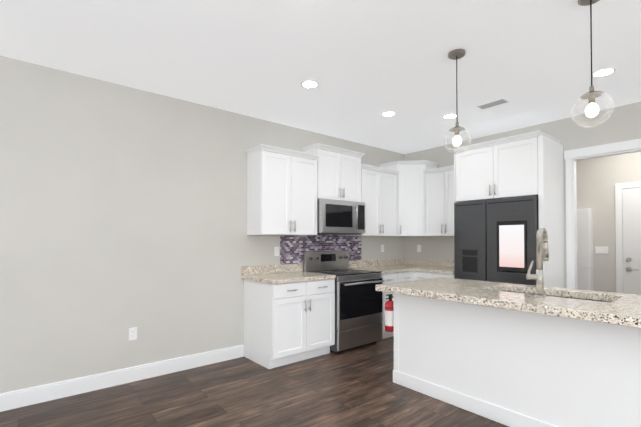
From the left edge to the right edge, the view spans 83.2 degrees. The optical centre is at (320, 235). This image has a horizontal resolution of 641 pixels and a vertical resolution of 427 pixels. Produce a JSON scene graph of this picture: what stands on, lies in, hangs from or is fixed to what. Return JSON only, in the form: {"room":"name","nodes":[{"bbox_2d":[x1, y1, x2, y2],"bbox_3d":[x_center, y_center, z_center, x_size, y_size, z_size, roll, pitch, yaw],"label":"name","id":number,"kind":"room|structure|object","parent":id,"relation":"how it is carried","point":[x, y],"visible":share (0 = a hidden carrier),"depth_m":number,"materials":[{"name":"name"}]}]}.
{"room":"kitchen","nodes":[
{"label":"kitchen","id":0,"kind":"room"},
{"bbox_2d":[0,55,404,393],"bbox_3d":[-1.179,-0.005,3.927,9.840,2.740,0.120,1,-1,-40],"label":"wall","id":1,"kind":"structure","parent":0,"point":[123,209],"depth_m":3.30,"materials":[{"name":"paint"}]},
{"bbox_2d":[0,344,243,411],"bbox_3d":[-2.837,1.278,2.444,5.116,0.135,0.018,1,-1,-40],"label":"baseboard","id":2,"kind":"structure","parent":1,"relation":"attached to","point":[36,395],"depth_m":3.22,"materials":[{"name":"white wood"}]},
{"bbox_2d":[129,327,136,340],"bbox_3d":[-1.744,0.917,3.359,0.070,0.114,0.009,1,-1,-40],"label":"outlet","id":3,"kind":"object","parent":1,"relation":"attached to","point":[132,333],"visible":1,"depth_m":3.36,"materials":[{"name":"white plastic"}]},
{"bbox_2d":[274,247,278,255],"bbox_3d":[-0.529,0.196,4.378,0.070,0.114,0.009,1,-1,-40],"label":"outlet","id":4,"kind":"object","parent":1,"relation":"attached to","point":[276,251],"visible":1,"depth_m":4.37,"materials":[{"name":"white plastic"}]},
{"bbox_2d":[245,144,320,234],"bbox_3d":[-0.437,-0.480,4.258,0.778,0.955,0.324,1,-1,-40],"label":"upper cabinet","id":5,"kind":"object","parent":1,"relation":"attached to","point":[287,189],"depth_m":4.08,"materials":[{"name":"white wood"}]},
{"bbox_2d":[280,234,361,263],"bbox_3d":[0.055,0.223,4.864,1.420,0.590,0.006,1,-1,-40],"label":"backsplash","id":6,"kind":"structure","parent":1,"relation":"attached to","point":[293,248],"depth_m":4.76,"materials":[{"name":"tile"}]},
{"bbox_2d":[301,143,360,201],"bbox_3d":[0.156,-0.768,4.754,0.756,0.657,0.324,1,-1,-40],"label":"upper cabinet","id":7,"kind":"object","parent":1,"relation":"attached to","point":[340,168],"depth_m":4.61,"materials":[{"name":"white wood"}]},
{"bbox_2d":[317,198,364,234],"bbox_3d":[0.203,-0.224,4.692,0.748,0.423,0.449,1,-1,-40],"label":"over-the-range microwave","id":8,"kind":"object","parent":7,"relation":"attached to","point":[338,217],"visible":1,"depth_m":4.51,"materials":[{"name":"silver metal"}]},
{"bbox_2d":[353,164,396,235],"bbox_3d":[0.741,-0.467,5.236,0.756,0.955,0.324,1,-1,-40],"label":"upper cabinet","id":9,"kind":"object","parent":1,"relation":"attached to","point":[378,184],"depth_m":5.10,"materials":[{"name":"white wood"}]},
{"bbox_2d":[379,160,438,235],"bbox_3d":[1.357,-0.540,5.540,0.641,1.108,0.643,1,-1,-40],"label":"upper cabinet","id":10,"kind":"object","parent":1,"relation":"attached to","point":[410,198],"visible":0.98,"depth_m":5.34,"materials":[{"name":"white wood"}]},
{"bbox_2d":[0,336,508,426],"bbox_3d":[1.244,1.376,0.988,9.840,0.100,7.710,1,-1,-40],"label":"floor","id":11,"kind":"structure","parent":0,"point":[355,387],"depth_m":2.94,"materials":[{"name":"brown wood"}]},
{"bbox_2d":[244,279,334,368],"bbox_3d":[-0.339,0.931,4.097,0.826,0.872,0.666,1,-1,-40],"label":"base cabinet","id":12,"kind":"object","parent":11,"relation":"on","point":[287,323],"visible":1,"depth_m":3.84,"materials":[{"name":"white wood"}]},
{"bbox_2d":[241,263,335,283],"bbox_3d":[-0.357,0.423,4.103,0.856,0.140,0.646,1,-1,-40],"label":"countertop","id":13,"kind":"structure","parent":12,"relation":"on","point":[279,274],"depth_m":4.10,"materials":[{"name":"stone"}]},
{"bbox_2d":[303,251,384,353],"bbox_3d":[0.306,0.791,4.571,0.760,1.165,0.745,1,-1,-40],"label":"range","id":14,"kind":"object","parent":11,"relation":"on","point":[358,309],"visible":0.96,"depth_m":4.36,"materials":[{"name":"silver metal"}]},
{"bbox_2d":[382,271,413,338],"bbox_3d":[0.837,0.945,5.098,0.722,0.872,0.629,1,-1,-40],"label":"base cabinet","id":15,"kind":"object","parent":11,"relation":"on","point":[397,277],"visible":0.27,"depth_m":4.71,"materials":[{"name":"white wood"}]},
{"bbox_2d":[349,258,453,273],"bbox_3d":[1.275,0.436,5.070,1.352,0.140,1.242,1,-1,-40],"label":"countertop","id":16,"kind":"structure","parent":15,"relation":"on","point":[389,266],"depth_m":5.34,"materials":[{"name":"stone"}]},
{"bbox_2d":[414,271,453,279],"bbox_3d":[1.735,0.944,5.045,0.666,0.872,0.634,1,-1,-40],"label":"base cabinet","id":17,"kind":"object","parent":11,"relation":"on","point":[422,275],"visible":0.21,"depth_m":4.91,"materials":[{"name":"white wood"}]},
{"bbox_2d":[454,196,538,285],"bbox_3d":[2.240,0.479,4.405,0.659,1.785,0.944,1,-1,-40],"label":"refrigerator","id":18,"kind":"object","parent":11,"relation":"on","point":[494,240],"visible":0.33,"depth_m":4.16,"materials":[{"name":"grey metal"}]},
{"bbox_2d":[452,130,564,287],"bbox_3d":[2.264,0.132,4.419,0.666,2.480,1.042,1,-1,-40],"label":"cabinet","id":19,"kind":"object","parent":11,"relation":"on","point":[525,164],"visible":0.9,"depth_m":4.10,"materials":[{"name":"white wood"}]},
{"bbox_2d":[393,292,640,426],"bbox_3d":[2.055,0.913,2.290,0.797,0.860,3.394,1,-1,-40],"label":"kitchen island","id":20,"kind":"object","parent":11,"relation":"on","point":[510,368],"visible":0.85,"depth_m":2.50,"materials":[{"name":"white"}]},
{"bbox_2d":[385,294,393,331],"bbox_3d":[0.662,0.730,3.416,0.114,0.344,0.113,1,-1,-40],"label":"fire extinguisher","id":21,"kind":"object","parent":20,"relation":"attached to","point":[389,315],"visible":0.79,"depth_m":3.38,"materials":[{"name":"red metal"}]},
{"bbox_2d":[376,277,640,327],"bbox_3d":[1.984,0.454,2.238,1.040,0.052,3.430,1,-1,-40],"label":"island countertop","id":22,"kind":"structure","parent":20,"relation":"on","point":[623,309],"depth_m":2.55,"materials":[{"name":"stone"}]},
{"bbox_2d":[526,227,548,296],"bbox_3d":[1.559,0.188,2.588,0.192,0.490,0.114,1,-1,-40],"label":"faucet","id":23,"kind":"object","parent":22,"relation":"on","point":[542,251],"visible":1,"depth_m":2.54,"materials":[{"name":"silver metal"}]},
{"bbox_2d":[506,291,605,301],"bbox_3d":[1.735,0.607,2.763,0.434,0.234,0.864,1,-1,-40],"label":"sink basin","id":24,"kind":"object","parent":22,"relation":"in","point":[557,296],"visible":0.02,"depth_m":2.86,"materials":[{"name":"metal"}]},
{"bbox_2d":[577,208,593,290],"bbox_3d":[3.703,0.502,5.408,0.177,1.765,0.585,1,-1,-40],"label":"tall cabinet","id":25,"kind":"object","parent":11,"relation":"on","point":[585,279],"visible":0.33,"depth_m":5.19,"materials":[{"name":"white wood"}]},
{"bbox_2d":[0,0,640,153],"bbox_3d":[1.244,-1.464,1.026,9.840,0.100,7.710,1,-1,-40],"label":"ceiling","id":26,"kind":"structure","parent":0,"point":[364,64],"depth_m":2.79,"materials":[{"name":"paint"}]},
{"bbox_2d":[300,80,318,87],"bbox_3d":[-0.099,-1.379,3.301,0.170,0.006,0.170,1,-1,-40],"label":"recessed light","id":27,"kind":"object","parent":26,"relation":"in","point":[309,84],"visible":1,"depth_m":3.30,"materials":[{"name":"white"}]},
{"bbox_2d":[381,111,395,116],"bbox_3d":[0.765,-1.368,4.077,0.170,0.006,0.170,1,-1,-40],"label":"recessed light","id":28,"kind":"object","parent":26,"relation":"in","point":[388,113],"visible":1,"depth_m":4.06,"materials":[{"name":"white"}]},
{"bbox_2d":[442,114,456,118],"bbox_3d":[1.490,-1.367,4.158,0.170,0.006,0.170,1,-1,-40],"label":"recessed light","id":29,"kind":"object","parent":26,"relation":"in","point":[448,116],"visible":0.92,"depth_m":4.15,"materials":[{"name":"white plastic"}]},
{"bbox_2d":[443,49,470,153],"bbox_3d":[1.038,-1.005,2.748,0.200,0.768,0.200,1,-1,-40],"label":"pendant light","id":30,"kind":"object","parent":26,"relation":"hanging from","point":[456,54],"visible":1,"depth_m":2.74,"materials":[{"name":"clear glass"}]},
{"bbox_2d":[477,98,508,109],"bbox_3d":[1.799,-1.370,3.778,0.130,0.010,0.280,1,-1,-40],"label":"ceiling vent","id":31,"kind":"object","parent":26,"relation":"in","point":[493,103],"visible":0.98,"depth_m":3.76,"materials":[{"name":"white metal"}]},
{"bbox_2d":[571,0,613,127],"bbox_3d":[1.577,-1.014,2.102,0.200,0.768,0.200,1,-1,-40],"label":"pendant light","id":32,"kind":"object","parent":26,"relation":"hanging from","point":[591,110],"visible":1,"depth_m":2.10,"materials":[{"name":"clear glass"}]},
{"bbox_2d":[592,68,615,76],"bbox_3d":[2.404,-1.382,3.072,0.170,0.006,0.170,1,-1,-40],"label":"recessed light","id":33,"kind":"object","parent":26,"relation":"in","point":[603,72],"visible":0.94,"depth_m":3.06,"materials":[{"name":"white"}]},
{"bbox_2d":[405,101,640,287],"bbox_3d":[3.822,-0.015,3.146,0.100,2.740,7.470,1,-1,-40],"label":"wall","id":34,"kind":"structure","parent":0,"point":[622,123],"depth_m":4.23,"materials":[{"name":"paint"}]},
{"bbox_2d":[424,165,453,235],"bbox_3d":[1.852,-0.472,5.162,0.362,0.963,0.636,1,-1,-40],"label":"upper cabinet","id":35,"kind":"object","parent":34,"relation":"attached to","point":[439,201],"visible":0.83,"depth_m":5.14,"materials":[{"name":"white wood"}]},
{"bbox_2d":[564,138,640,288],"bbox_3d":[3.284,0.186,3.791,0.144,2.355,1.199,1,-1,-40],"label":"door frame","id":36,"kind":"structure","parent":34,"relation":"attached to","point":[610,149],"depth_m":4.16,"materials":[{"name":"white wood"}]},
{"bbox_2d":[576,152,640,292],"bbox_3d":[4.984,-0.003,4.110,0.120,2.740,7.470,1,-1,-40],"label":"wall","id":37,"kind":"structure","parent":0,"point":[597,179],"depth_m":5.12,"materials":[{"name":"paint"}]},
{"bbox_2d":[595,246,607,253],"bbox_3d":[4.020,0.211,5.165,0.009,0.100,0.150,1,-1,-40],"label":"switch plate","id":38,"kind":"object","parent":37,"relation":"attached to","point":[602,250],"visible":1,"depth_m":5.16,"materials":[{"name":"white plastic"}]},
{"bbox_2d":[615,182,640,294],"bbox_3d":[4.442,0.327,4.617,0.058,2.095,1.060,1,-1,-40],"label":"exterior door","id":39,"kind":"structure","parent":37,"relation":"in","point":[628,254],"depth_m":4.93,"materials":[{"name":"white wood"}]}
]}

